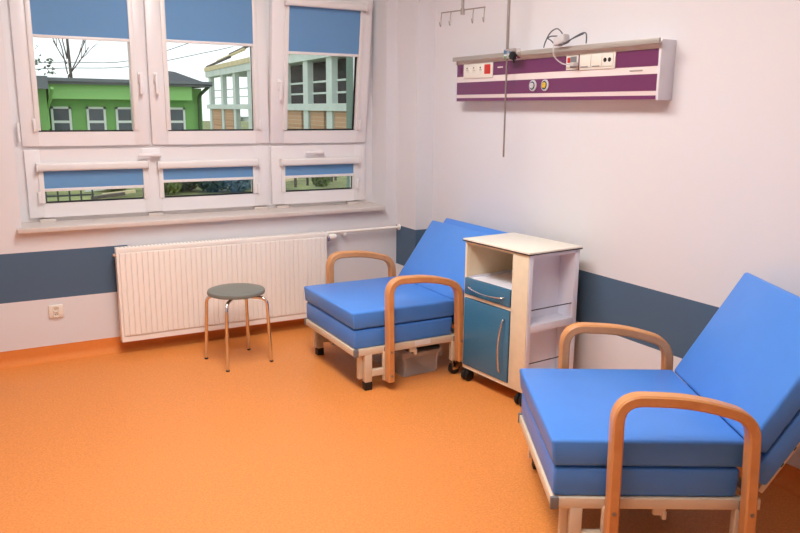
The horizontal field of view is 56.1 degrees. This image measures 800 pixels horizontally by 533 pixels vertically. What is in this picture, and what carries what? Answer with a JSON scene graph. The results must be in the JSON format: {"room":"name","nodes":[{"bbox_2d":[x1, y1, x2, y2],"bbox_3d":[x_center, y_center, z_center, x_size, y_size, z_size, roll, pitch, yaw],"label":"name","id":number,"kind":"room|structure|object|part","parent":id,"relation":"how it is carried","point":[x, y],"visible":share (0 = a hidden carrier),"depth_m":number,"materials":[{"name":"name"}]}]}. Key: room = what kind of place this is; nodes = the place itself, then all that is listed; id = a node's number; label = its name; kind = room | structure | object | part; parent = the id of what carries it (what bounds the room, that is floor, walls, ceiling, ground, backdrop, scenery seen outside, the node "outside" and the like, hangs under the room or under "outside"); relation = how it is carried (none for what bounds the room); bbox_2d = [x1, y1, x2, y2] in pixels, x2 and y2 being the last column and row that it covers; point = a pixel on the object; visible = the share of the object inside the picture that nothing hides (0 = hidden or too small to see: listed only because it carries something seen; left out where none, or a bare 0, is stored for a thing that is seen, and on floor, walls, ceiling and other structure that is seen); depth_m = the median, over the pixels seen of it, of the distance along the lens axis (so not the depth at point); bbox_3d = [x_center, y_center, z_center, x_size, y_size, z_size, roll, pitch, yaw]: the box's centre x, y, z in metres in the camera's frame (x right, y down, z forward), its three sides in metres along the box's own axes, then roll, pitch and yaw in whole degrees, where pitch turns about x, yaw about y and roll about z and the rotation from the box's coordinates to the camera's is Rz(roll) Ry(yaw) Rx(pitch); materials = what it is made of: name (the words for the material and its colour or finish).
{"room":"hospital room","nodes":[
{"label":"hospital room","id":0,"kind":"room"},
{"bbox_2d":[0,0,397,351],"bbox_3d":[-2.004,-0.873,4.531,5.025,3.050,0.340,-6,14,-29],"label":"wall","id":1,"kind":"structure","parent":0,"point":[76,269],"depth_m":4.64,"materials":[{"name":"paint"}]},
{"bbox_2d":[48,304,63,317],"bbox_3d":[-2.072,0.271,4.526,0.080,0.080,0.022,-6,14,-29],"label":"wall socket","id":2,"kind":"object","parent":1,"relation":"attached to","point":[55,311],"visible":1,"depth_m":4.52,"materials":[{"name":"white plastic"}]},
{"bbox_2d":[53,306,58,311],"bbox_3d":[-2.069,0.256,4.517,0.038,0.038,0.010,-6,14,-29],"label":"outlet","id":3,"kind":"object","parent":2,"relation":"attached to","point":[55,308],"depth_m":4.52,"materials":[{"name":"white plastic"}]},
{"bbox_2d":[53,312,59,316],"bbox_3d":[-2.069,0.289,4.524,0.038,0.038,0.010,-6,14,-29],"label":"outlet","id":4,"kind":"object","parent":2,"relation":"attached to","point":[55,314],"depth_m":4.53,"materials":[{"name":"white plastic"}]},
{"bbox_2d":[0,318,308,369],"bbox_3d":[-1.981,0.517,4.615,4.489,0.095,0.048,-6,14,-29],"label":"baseboard","id":5,"kind":"structure","parent":1,"relation":"attached to","point":[114,345],"depth_m":4.71,"materials":[{"name":"orange plastic"}]},
{"bbox_2d":[0,0,372,222],"bbox_3d":[-1.231,-1.146,4.923,2.394,1.603,0.213,-6,14,-29],"label":"window","id":6,"kind":"structure","parent":1,"relation":"in","point":[152,142],"depth_m":4.90,"materials":[{"name":"white plastic"}]},
{"bbox_3d":[-1.929,-1.279,4.548,0.739,1.081,0.065,-6,14,-29],"label":"sash","id":7,"kind":"part","parent":6,"relation":"part of","materials":[{"name":"white plastic"}]},
{"bbox_2d":[24,0,139,131],"bbox_3d":[-1.896,-1.288,4.499,0.616,0.943,0.047,-6,14,-29],"label":"roller blind","id":8,"kind":"object","parent":6,"relation":"attached to","point":[100,20],"visible":1,"depth_m":4.47,"materials":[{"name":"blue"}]},
{"bbox_3d":[-2.151,-1.245,4.383,0.029,0.892,0.012,-6,14,-29],"label":"guide rail","id":9,"kind":"part","parent":8,"relation":"part of","materials":[{"name":"white plastic"}]},
{"bbox_3d":[-1.656,-1.298,4.654,0.029,0.892,0.012,-6,14,-29],"label":"guide rail","id":10,"kind":"part","parent":8,"relation":"part of","materials":[{"name":"white plastic"}]},
{"bbox_2d":[36,160,149,203],"bbox_3d":[-1.892,-0.525,4.665,0.657,0.249,0.047,-6,14,-29],"label":"roller blind","id":11,"kind":"object","parent":6,"relation":"attached to","point":[72,176],"visible":1,"depth_m":4.66,"materials":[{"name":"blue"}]},
{"bbox_3d":[-2.165,-0.480,4.540,0.029,0.198,0.012,-6,14,-29],"label":"guide rail","id":12,"kind":"part","parent":11,"relation":"part of","materials":[{"name":"white plastic"}]},
{"bbox_3d":[-1.634,-0.537,4.830,0.029,0.198,0.012,-6,14,-29],"label":"guide rail","id":13,"kind":"part","parent":11,"relation":"part of","materials":[{"name":"white plastic"}]},
{"bbox_3d":[-1.618,-1.144,4.690,0.028,0.135,0.048,-6,14,-29],"label":"handle","id":14,"kind":"part","parent":6,"relation":"part of","materials":[{"name":"white plastic"}]},
{"bbox_3d":[-1.590,-0.567,4.894,1.520,0.410,0.065,-6,14,-29],"label":"sash","id":15,"kind":"part","parent":6,"relation":"part of","materials":[{"name":"white plastic"}]},
{"bbox_3d":[-1.599,-0.711,4.794,0.145,0.028,0.048,-6,14,-29],"label":"handle","id":16,"kind":"part","parent":6,"relation":"part of","materials":[{"name":"white plastic"}]},
{"bbox_3d":[-1.536,-1.153,4.735,0.028,0.135,0.048,-6,14,-29],"label":"handle","id":17,"kind":"part","parent":6,"relation":"part of","materials":[{"name":"white plastic"}]},
{"bbox_3d":[-1.256,-1.351,4.917,0.783,1.081,0.065,-6,14,-29],"label":"sash","id":18,"kind":"part","parent":6,"relation":"part of","materials":[{"name":"white plastic"}]},
{"bbox_2d":[156,158,259,197],"bbox_3d":[-1.263,-0.589,5.010,0.681,0.243,0.047,-6,14,-29],"label":"roller blind","id":19,"kind":"object","parent":6,"relation":"attached to","point":[234,169],"visible":1,"depth_m":5.00,"materials":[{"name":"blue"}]},
{"bbox_3d":[-1.550,-0.543,4.877,0.029,0.192,0.012,-6,14,-29],"label":"guide rail","id":20,"kind":"part","parent":19,"relation":"part of","materials":[{"name":"white plastic"}]},
{"bbox_3d":[-0.998,-0.601,5.179,0.029,0.192,0.012,-6,14,-29],"label":"guide rail","id":21,"kind":"part","parent":19,"relation":"part of","materials":[{"name":"white plastic"}]},
{"bbox_2d":[159,0,261,129],"bbox_3d":[-1.216,-1.360,4.872,0.642,0.943,0.047,-6,14,-29],"label":"roller blind","id":22,"kind":"object","parent":6,"relation":"attached to","point":[213,22],"visible":1,"depth_m":4.84,"materials":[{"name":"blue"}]},
{"bbox_3d":[-1.485,-1.316,4.748,0.029,0.892,0.012,-6,14,-29],"label":"guide rail","id":23,"kind":"part","parent":22,"relation":"part of","materials":[{"name":"white plastic"}]},
{"bbox_3d":[-0.967,-1.371,5.032,0.029,0.892,0.012,-6,14,-29],"label":"guide rail","id":24,"kind":"part","parent":22,"relation":"part of","materials":[{"name":"white plastic"}]},
{"bbox_3d":[-0.811,-1.197,5.090,0.028,0.135,0.048,-6,20,-29],"label":"handle","id":25,"kind":"part","parent":6,"relation":"part of","materials":[{"name":"white plastic"}]},
{"bbox_3d":[-0.610,-0.812,5.337,0.145,0.028,0.048,-6,14,-29],"label":"handle","id":26,"kind":"part","parent":6,"relation":"part of","materials":[{"name":"white plastic"}]},
{"bbox_3d":[-0.593,-0.672,5.440,0.728,0.410,0.065,-6,14,-29],"label":"sash","id":27,"kind":"part","parent":6,"relation":"part of","materials":[{"name":"white plastic"}]},
{"bbox_2d":[280,157,359,191],"bbox_3d":[-0.565,-0.661,5.393,0.609,0.239,0.047,-6,14,-29],"label":"roller blind","id":28,"kind":"object","parent":6,"relation":"attached to","point":[336,166],"visible":1,"depth_m":5.38,"materials":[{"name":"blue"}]},
{"bbox_3d":[-0.820,-0.618,5.277,0.029,0.188,0.012,-6,14,-29],"label":"guide rail","id":29,"kind":"part","parent":28,"relation":"part of","materials":[{"name":"white plastic"}]},
{"bbox_3d":[-0.331,-0.670,5.545,0.029,0.188,0.012,-6,14,-29],"label":"guide rail","id":30,"kind":"part","parent":28,"relation":"part of","materials":[{"name":"white plastic"}]},
{"bbox_3d":[-0.556,-1.382,5.240,0.737,1.026,0.065,-6,20,-29],"label":"sash","id":31,"kind":"part","parent":6,"relation":"part of","materials":[{"name":"white plastic"}]},
{"bbox_2d":[283,0,367,130],"bbox_3d":[-0.517,-1.379,5.195,0.604,0.870,0.146,-6,14,-29],"label":"roller blind","id":32,"kind":"object","parent":6,"relation":"attached to","point":[312,27],"visible":1,"depth_m":5.13,"materials":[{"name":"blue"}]},
{"bbox_3d":[-0.771,-1.337,5.083,0.029,0.823,0.012,-6,20,-29],"label":"guide rail","id":33,"kind":"part","parent":32,"relation":"part of","materials":[{"name":"white plastic"}]},
{"bbox_3d":[-0.287,-1.389,5.348,0.029,0.823,0.012,-6,20,-29],"label":"guide rail","id":34,"kind":"part","parent":32,"relation":"part of","materials":[{"name":"white plastic"}]},
{"bbox_2d":[17,202,385,233],"bbox_3d":[-1.207,-0.337,5.009,2.419,0.028,0.285,-6,14,-29],"label":"windowsill","id":35,"kind":"structure","parent":1,"relation":"attached to","point":[130,221],"depth_m":4.85,"materials":[{"name":"plastic"}]},
{"bbox_2d":[112,231,336,342],"bbox_3d":[-1.112,0.107,4.987,1.482,0.593,0.106,-6,14,-29],"label":"radiator","id":36,"kind":"object","parent":1,"relation":"attached to","point":[162,288],"visible":0.97,"depth_m":4.86,"materials":[{"name":"white metal"}]},
{"bbox_2d":[115,231,325,248],"bbox_3d":[-1.129,-0.174,4.900,1.376,0.008,0.058,-6,14,-29],"label":"grille","id":37,"kind":"object","parent":36,"relation":"attached to","point":[308,235],"depth_m":4.89,"materials":[{"name":"white metal"}]},
{"bbox_2d":[326,224,400,235],"bbox_3d":[-0.269,-0.261,5.403,0.601,0.051,0.085,-6,14,-29],"label":"pipe","id":38,"kind":"object","parent":1,"relation":"attached to","point":[343,232],"visible":0.87,"depth_m":5.39,"materials":[{"name":"white metal"}]},
{"bbox_2d":[0,327,799,532],"bbox_3d":[-0.327,1.207,1.870,4.625,0.100,6.600,-6,14,-29],"label":"floor","id":39,"kind":"structure","parent":0,"point":[168,439],"depth_m":3.38,"materials":[{"name":"orange laminate"}]},
{"bbox_2d":[204,283,272,371],"bbox_3d":[-0.988,0.352,4.565,0.344,0.454,0.344,-9,15,-38],"label":"stool","id":40,"kind":"object","parent":39,"relation":"on","point":[230,292],"visible":1,"depth_m":4.51,"materials":[{"name":"grey plastic"}]},
{"bbox_3d":[-1.140,0.366,4.584,0.126,0.411,0.021,2,12,6],"label":"leg","id":41,"kind":"part","parent":40,"relation":"part of","materials":[{"name":"silver metal"}]},
{"bbox_3d":[-1.004,0.401,4.420,0.021,0.411,0.126,2,12,6],"label":"leg","id":42,"kind":"part","parent":40,"relation":"part of","materials":[{"name":"silver metal"}]},
{"bbox_3d":[-0.986,0.146,4.522,0.344,0.032,0.344,-9,15,-38],"label":"seat","id":43,"kind":"part","parent":40,"relation":"part of","materials":[{"name":"grey plastic"}]},
{"bbox_3d":[-0.973,0.339,4.718,0.021,0.411,0.126,2,12,6],"label":"leg","id":44,"kind":"part","parent":40,"relation":"part of","materials":[{"name":"silver metal"}]},
{"bbox_3d":[-0.836,0.375,4.554,0.126,0.411,0.021,2,12,6],"label":"leg","id":45,"kind":"part","parent":40,"relation":"part of","materials":[{"name":"silver metal"}]},
{"bbox_2d":[304,218,507,390],"bbox_3d":[0.047,0.179,4.569,1.072,0.809,0.864,-6,13,-28],"label":"armchair","id":46,"kind":"object","parent":39,"relation":"on","point":[419,306],"visible":0.9,"depth_m":4.30,"materials":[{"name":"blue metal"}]},
{"bbox_3d":[-0.482,0.424,4.726,0.167,0.167,0.056,-11,16,-43],"label":"leg","id":47,"kind":"part","parent":46,"relation":"part of","materials":[{"name":"beige wood"}]},
{"bbox_3d":[-0.242,0.178,4.875,0.499,0.582,0.052,-6,13,-28],"label":"armrest","id":48,"kind":"part","parent":46,"relation":"part of","materials":[{"name":"brown wood"}]},
{"bbox_3d":[-0.153,0.550,4.136,0.167,0.167,0.056,-2,12,-13],"label":"leg","id":49,"kind":"part","parent":46,"relation":"part of","materials":[{"name":"beige metal"}]},
{"bbox_2d":[304,276,453,329],"bbox_3d":[-0.138,0.202,4.470,0.648,0.095,0.714,-6,13,-28],"label":"seat cushion","id":50,"kind":"object","parent":46,"relation":"on","point":[358,304],"depth_m":4.29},
{"bbox_2d":[307,302,451,348],"bbox_3d":[-0.139,0.305,4.492,0.624,0.105,0.706,-6,13,-28],"label":"cushion","id":51,"kind":"object","parent":46,"relation":"on","point":[416,331],"depth_m":4.22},
{"bbox_3d":[-0.108,0.374,4.523,0.706,0.040,0.720,-6,13,-28],"label":"frame","id":52,"kind":"part","parent":46,"relation":"part of","materials":[{"name":"beige wood"}]},
{"bbox_3d":[0.073,0.474,4.248,0.045,0.049,0.022,-6,13,-28],"label":"lever","id":53,"kind":"part","parent":46,"relation":"part of","materials":[{"name":"beige metal"}]},
{"bbox_3d":[0.144,0.326,4.185,0.499,0.582,0.052,-6,13,-28],"label":"armrest","id":54,"kind":"part","parent":46,"relation":"part of","materials":[{"name":"brown wood"}]},
{"bbox_2d":[398,220,488,305],"bbox_3d":[0.292,-0.037,4.659,0.315,0.398,0.714,-6,13,-28],"label":"backrest cushion","id":55,"kind":"object","parent":46,"relation":"on","point":[441,250],"depth_m":4.67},
{"bbox_3d":[0.307,0.483,4.380,0.032,0.127,0.035,-6,13,-28],"label":"leg","id":56,"kind":"part","parent":46,"relation":"part of","materials":[{"name":"beige metal"}]},
{"bbox_2d":[443,218,507,321],"bbox_3d":[0.340,0.012,4.696,0.408,0.529,0.706,-6,13,-28],"label":"cushion","id":57,"kind":"object","parent":46,"relation":"on","point":[454,231],"depth_m":4.57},
{"bbox_2d":[461,232,582,405],"bbox_3d":[0.638,0.272,4.119,0.407,0.823,0.528,-7,14,-33],"label":"base cabinet","id":58,"kind":"object","parent":39,"relation":"on","point":[520,293],"visible":0.78,"depth_m":4.01,"materials":[{"name":"white"}]},
{"bbox_3d":[0.453,0.143,4.035,0.033,0.026,0.291,-7,14,-33],"label":"handle","id":59,"kind":"part","parent":58,"relation":"part of","materials":[{"name":"silver metal"}]},
{"bbox_3d":[0.470,0.394,4.098,0.020,0.390,0.369,-7,14,-33],"label":"door","id":60,"kind":"part","parent":58,"relation":"part of","materials":[{"name":"teal wood"}]},
{"bbox_3d":[0.599,0.116,4.128,0.326,0.100,0.369,-7,14,-33],"label":"drawer","id":61,"kind":"part","parent":58,"relation":"part of","materials":[{"name":"blue"}]},
{"bbox_3d":[0.530,0.422,3.970,0.034,0.300,0.025,-7,14,-33],"label":"handle","id":62,"kind":"part","parent":58,"relation":"part of","materials":[{"name":"silver metal"}]},
{"bbox_3d":[0.788,0.488,3.967,0.318,0.006,0.006,-7,14,-33],"label":"guard rail","id":63,"kind":"part","parent":58,"relation":"part of","materials":[{"name":"grey plastic"}]},
{"bbox_3d":[0.791,0.209,3.908,0.318,0.006,0.006,-7,14,-33],"label":"guard rail","id":64,"kind":"part","parent":58,"relation":"part of","materials":[{"name":"grey plastic"}]},
{"bbox_2d":[525,249,579,368],"bbox_3d":[0.762,0.274,3.961,0.358,0.729,0.113,-7,14,-33],"label":"shelf","id":65,"kind":"object","parent":58,"relation":"attached to","point":[551,275],"depth_m":3.99,"materials":[{"name":"white"}]},
{"bbox_2d":[518,272,799,532],"bbox_3d":[0.993,0.518,2.839,0.977,0.873,0.864,1,12,0],"label":"armchair","id":66,"kind":"object","parent":39,"relation":"on","point":[610,441],"visible":1,"depth_m":2.55,"materials":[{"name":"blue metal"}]},
{"bbox_3d":[0.625,0.887,2.566,0.167,0.167,0.056,4,12,15],"label":"leg","id":67,"kind":"part","parent":66,"relation":"part of","materials":[{"name":"beige metal"}]},
{"bbox_3d":[0.932,0.528,3.252,0.499,0.582,0.052,1,12,0],"label":"armrest","id":68,"kind":"part","parent":66,"relation":"part of","materials":[{"name":"brown wood"}]},
{"bbox_2d":[521,392,738,495],"bbox_3d":[0.829,0.654,2.868,0.624,0.105,0.706,1,12,0],"label":"cushion","id":69,"kind":"object","parent":66,"relation":"on","point":[559,479],"depth_m":2.52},
{"bbox_2d":[520,368,743,466],"bbox_3d":[0.829,0.551,2.846,0.648,0.095,0.714,1,12,0],"label":"seat cushion","id":70,"kind":"object","parent":66,"relation":"on","point":[569,409],"depth_m":2.64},
{"bbox_3d":[0.863,0.727,2.883,0.706,0.040,0.720,1,12,0],"label":"frame","id":71,"kind":"part","parent":66,"relation":"part of","materials":[{"name":"beige metal"}]},
{"bbox_3d":[0.882,0.836,2.557,0.045,0.049,0.022,1,12,0],"label":"lever","id":72,"kind":"part","parent":66,"relation":"part of","materials":[{"name":"beige metal"}]},
{"bbox_3d":[0.930,0.693,2.465,0.499,0.582,0.052,1,12,0],"label":"armrest","id":73,"kind":"part","parent":66,"relation":"part of","materials":[{"name":"brown wood"}]},
{"bbox_3d":[1.149,0.872,2.562,0.032,0.127,0.035,1,12,0],"label":"leg","id":74,"kind":"part","parent":66,"relation":"part of","materials":[{"name":"beige metal"}]},
{"bbox_2d":[674,272,799,452],"bbox_3d":[1.319,0.323,2.797,0.318,0.467,0.714,1,12,0],"label":"backrest cushion","id":75,"kind":"object","parent":66,"relation":"on","point":[747,356],"depth_m":2.73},
{"bbox_2d":[698,395,799,484],"bbox_3d":[1.331,0.449,2.823,0.304,0.447,0.706,1,12,0],"label":"cushion","id":76,"kind":"object","parent":66,"relation":"on","point":[777,417],"depth_m":2.50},
{"bbox_3d":[1.341,0.519,2.839,0.243,0.386,0.660,1,12,0],"label":"backrest frame","id":77,"kind":"part","parent":66,"relation":"part of","materials":[{"name":"beige metal"}]},
{"bbox_2d":[396,0,435,275],"bbox_3d":[0.108,-1.073,5.328,0.136,2.950,0.281,-6,14,-29],"label":"wall","id":78,"kind":"structure","parent":0,"point":[416,18],"depth_m":5.26,"materials":[{"name":"paint"}]},
{"bbox_2d":[432,0,799,468],"bbox_3d":[1.841,-0.442,2.635,0.200,3.050,6.800,-6,14,-29],"label":"wall","id":79,"kind":"structure","parent":0,"point":[669,204],"depth_m":3.64,"materials":[{"name":"paint"}]},
{"bbox_2d":[453,37,675,101],"bbox_3d":[0.789,-1.042,4.101,0.125,0.271,1.688,-6,14,-29],"label":"panel","id":80,"kind":"object","parent":79,"relation":"attached to","point":[639,69],"visible":1,"depth_m":3.84,"materials":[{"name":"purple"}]},
{"bbox_3d":[0.397,-1.195,4.824,0.091,0.267,0.016,-6,14,-29],"label":"plate","id":81,"kind":"part","parent":80,"relation":"part of","materials":[{"name":"white plastic"}]},
{"bbox_2d":[484,64,490,73],"bbox_3d":[0.522,-1.182,4.494,0.006,0.056,0.058,-6,14,-29],"label":"switch","id":82,"kind":"object","parent":80,"relation":"attached to","point":[487,67],"depth_m":4.49,"materials":[{"name":"red plastic"}]},
{"bbox_2d":[502,0,520,156],"bbox_3d":[0.622,-1.262,4.182,0.054,1.300,0.118,-6,14,-29],"label":"pole","id":83,"kind":"object","parent":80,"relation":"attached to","point":[513,54],"visible":1,"depth_m":4.21,"materials":[{"name":"silver metal"}]},
{"bbox_3d":[0.605,-1.271,4.221,0.017,1.300,0.017,-6,14,-29],"label":"rod","id":84,"kind":"part","parent":83,"relation":"part of","materials":[{"name":"silver metal"}]},
{"bbox_3d":[0.629,-1.169,4.165,0.034,0.047,0.048,-6,14,-29],"label":"knob","id":85,"kind":"part","parent":83,"relation":"part of","materials":[{"name":"black plastic"}]},
{"bbox_2d":[529,80,536,90],"bbox_3d":[0.731,-0.999,4.151,0.018,0.060,0.060,-6,14,-29],"label":"outlet","id":86,"kind":"object","parent":80,"relation":"attached to","point":[532,83],"depth_m":4.14,"materials":[{"name":"silver metal"}]},
{"bbox_2d":[541,80,548,90],"bbox_3d":[0.781,-0.981,4.063,0.018,0.060,0.060,-6,14,-29],"label":"outlet","id":87,"kind":"object","parent":80,"relation":"attached to","point":[544,83],"depth_m":4.05,"materials":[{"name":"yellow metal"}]},
{"bbox_3d":[0.745,-1.155,4.042,0.012,0.026,1.672,-6,14,-29],"label":"equipment rail","id":88,"kind":"part","parent":80,"relation":"part of","materials":[{"name":"silver metal"}]},
{"bbox_2d":[543,28,586,66],"bbox_3d":[0.846,-1.124,3.846,0.065,0.197,0.329,-6,14,-29],"label":"charger","id":89,"kind":"object","parent":80,"relation":"on","point":[562,39],"visible":1,"depth_m":3.83,"materials":[{"name":"grey plastic"}]},
{"bbox_2d":[566,55,578,69],"bbox_3d":[0.887,-1.050,3.865,0.008,0.074,0.089,-6,14,-29],"label":"socket","id":90,"kind":"object","parent":80,"relation":"attached to","point":[569,58],"depth_m":3.86,"materials":[{"name":"grey plastic"}]},
{"bbox_2d":[602,53,613,66],"bbox_3d":[1.008,-1.002,3.643,0.005,0.061,0.072,-6,14,-29],"label":"socket","id":91,"kind":"object","parent":80,"relation":"attached to","point":[607,58],"depth_m":3.64,"materials":[{"name":"white plastic"}]},
{"bbox_3d":[1.205,-0.891,3.406,0.091,0.267,0.016,-6,14,-29],"label":"plate","id":92,"kind":"part","parent":80,"relation":"part of","materials":[{"name":"white"}]},
{"bbox_2d":[451,324,799,497],"bbox_3d":[1.741,0.925,2.824,0.048,0.095,6.319,-6,14,-29],"label":"baseboard","id":93,"kind":"structure","parent":79,"relation":"attached to","point":[787,479],"depth_m":3.10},
{"bbox_3d":[-0.335,-1.791,1.304,5.025,0.100,7.140,-6,14,-29],"label":"ceiling","id":94,"kind":"structure","parent":0,"visible":0},
{"bbox_2d":[439,0,485,26],"bbox_3d":[0.354,-1.844,4.170,0.047,0.962,0.366,-10,16,-40],"label":"hanger","id":95,"kind":"object","parent":94,"relation":"hanging from","point":[463,9],"visible":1,"depth_m":4.25,"materials":[{"name":"silver metal"}]},
{"bbox_3d":[0.359,-1.874,4.176,0.024,0.906,0.023,-10,16,-40],"label":"rod","id":96,"kind":"part","parent":95,"relation":"part of","materials":[{"name":"silver metal"}]},
{"label":"outside","id":97,"kind":"structure","parent":0,"visible":0},
{"bbox_2d":[47,121,346,201],"bbox_3d":[-23.143,-11.084,62.687,140.000,0.100,120.000,-6,14,-29],"label":"ground","id":98,"kind":"structure","parent":97,"point":[341,182],"depth_m":20.37,"materials":[{"name":"green plant"}]},
{"bbox_2d":[35,45,55,129],"bbox_3d":[-10.523,-4.545,22.132,0.921,4.070,0.512,-6,14,-29],"label":"leafy tree","id":99,"kind":"object","parent":98,"relation":"on","point":[51,72],"visible":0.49,"depth_m":21.91,"materials":[{"name":"green plant"}]},
{"bbox_2d":[45,190,93,201],"bbox_3d":[-7.904,-1.729,17.354,1.550,0.560,0.040,-6,14,-29],"label":"railing","id":100,"kind":"object","parent":98,"relation":"on","point":[80,194],"visible":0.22,"depth_m":17.48,"materials":[{"name":"grey metal"}]},
{"bbox_3d":[-7.905,-1.631,17.375,1.550,0.040,0.030,-6,14,-29],"label":"rail","id":101,"kind":"part","parent":100,"relation":"part of","materials":[{"name":"grey metal"}]},
{"bbox_2d":[52,38,100,77],"bbox_3d":[-13.984,-8.131,30.858,3.530,7.456,1.556,-6,14,-29],"label":"bare tree","id":102,"kind":"object","parent":98,"relation":"on","point":[67,53],"visible":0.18,"depth_m":30.69,"materials":[{"name":"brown plant"}]},
{"bbox_2d":[91,192,124,198],"bbox_3d":[-7.115,-1.726,18.321,0.803,0.126,0.120,-10,16,-40],"label":"plank","id":103,"kind":"object","parent":98,"relation":"on","point":[119,193],"visible":0.79,"depth_m":18.29,"materials":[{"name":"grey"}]},
{"bbox_2d":[107,188,126,191],"bbox_3d":[-7.587,-2.203,20.017,0.720,0.517,0.753,-6,14,-29],"label":"shrub","id":104,"kind":"object","parent":98,"relation":"on","point":[109,190],"visible":0.12,"depth_m":19.91,"materials":[{"name":"green plant"}]},
{"bbox_2d":[102,190,135,194],"bbox_3d":[-7.077,-1.851,18.918,0.803,0.126,0.120,-7,14,-32],"label":"plank","id":105,"kind":"object","parent":98,"relation":"on","point":[126,191],"visible":0.71,"depth_m":18.96,"materials":[{"name":"beige wood"}]},
{"bbox_2d":[36,71,212,129],"bbox_3d":[-12.572,-5.060,25.979,10.650,3.460,7.600,-6,14,-29],"label":"house","id":106,"kind":"structure","parent":98,"relation":"on","point":[64,103],"depth_m":24.48,"materials":[{"name":"green paint"}]},
{"bbox_3d":[-10.901,-4.546,24.229,0.540,1.140,0.035,-6,14,-29],"label":"pane","id":107,"kind":"part","parent":106,"relation":"part of","materials":[{"name":"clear glass"}]},
{"bbox_3d":[-9.979,-4.644,24.733,0.530,1.140,0.035,-6,14,-29],"label":"pane","id":108,"kind":"part","parent":106,"relation":"part of","materials":[{"name":"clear glass"}]},
{"bbox_3d":[-9.207,-4.726,25.157,0.500,1.140,0.035,-6,14,-29],"label":"pane","id":109,"kind":"part","parent":106,"relation":"part of","materials":[{"name":"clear glass"}]},
{"bbox_3d":[-7.717,-4.883,25.972,0.530,1.140,0.035,-6,14,-29],"label":"pane","id":110,"kind":"part","parent":106,"relation":"part of","materials":[{"name":"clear glass"}]},
{"bbox_2d":[164,182,181,194],"bbox_3d":[-6.041,-2.169,19.520,0.778,0.682,0.785,-6,14,-29],"label":"shrub","id":111,"kind":"object","parent":98,"relation":"on","point":[169,188],"visible":0.31,"depth_m":19.37,"materials":[{"name":"green plant"}]},
{"bbox_2d":[179,182,197,191],"bbox_3d":[-5.864,-2.359,20.277,0.978,0.756,0.961,-6,14,-29],"label":"shrub","id":112,"kind":"object","parent":98,"relation":"on","point":[185,186],"visible":0.23,"depth_m":20.18,"materials":[{"name":"green plant"}]},
{"bbox_2d":[197,180,226,191],"bbox_3d":[-5.038,-2.330,20.247,0.920,0.717,0.949,0,12,-1],"label":"shrub","id":113,"kind":"object","parent":98,"relation":"on","point":[210,186],"visible":0.37,"depth_m":20.00,"materials":[{"name":"green plant"}]},
{"bbox_2d":[223,179,250,192],"bbox_3d":[-4.372,-2.253,20.121,0.807,0.633,0.798,-6,14,-29],"label":"shrub","id":114,"kind":"object","parent":98,"relation":"on","point":[234,186],"visible":0.59,"depth_m":19.92,"materials":[{"name":"green plant"}]},
{"bbox_2d":[204,46,345,128],"bbox_3d":[-4.137,-11.217,47.607,9.750,6.778,35.003,-5,13,-25],"label":"building","id":115,"kind":"structure","parent":98,"relation":"on","point":[316,83],"depth_m":40.32,"materials":[{"name":"paint"}]},
{"bbox_3d":[-8.792,-11.252,47.059,0.070,0.090,30.000,-5,13,-25],"label":"railing","id":116,"kind":"part","parent":115,"relation":"part of","materials":[{"name":"concrete"}]},
{"bbox_3d":[-8.797,-10.713,47.172,0.070,0.090,30.000,-5,13,-25],"label":"railing","id":117,"kind":"part","parent":115,"relation":"part of","materials":[{"name":"concrete"}]},
{"bbox_2d":[311,177,330,186],"bbox_3d":[-2.267,-2.535,21.605,0.604,0.606,0.592,-6,14,-29],"label":"shrub","id":118,"kind":"object","parent":98,"relation":"on","point":[317,181],"visible":0.65,"depth_m":21.47,"materials":[{"name":"green plant"}]},
{"bbox_2d":[346,56,352,186],"bbox_3d":[0.086,-1.496,7.468,1.200,4.300,0.350,-6,14,-29],"label":"side wing","id":119,"kind":"object","parent":98,"relation":"on","point":[349,60],"visible":0.02,"depth_m":7.23},
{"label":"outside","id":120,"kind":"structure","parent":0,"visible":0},
{"bbox_2d":[36,46,232,69],"bbox_3d":[-8.588,-5.660,20.626,8.204,1.120,0.020,-6,14,-29],"label":"power line","id":121,"kind":"object","parent":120,"point":[232,46],"visible":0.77,"depth_m":21.75,"materials":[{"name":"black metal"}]},
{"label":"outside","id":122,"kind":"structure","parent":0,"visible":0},
{"bbox_2d":[37,43,188,62],"bbox_3d":[-8.586,-5.944,20.567,8.203,1.381,0.020,-6,14,-29],"label":"power line","id":123,"kind":"object","parent":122,"point":[186,43],"visible":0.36,"depth_m":20.68,"materials":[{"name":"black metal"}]}
]}

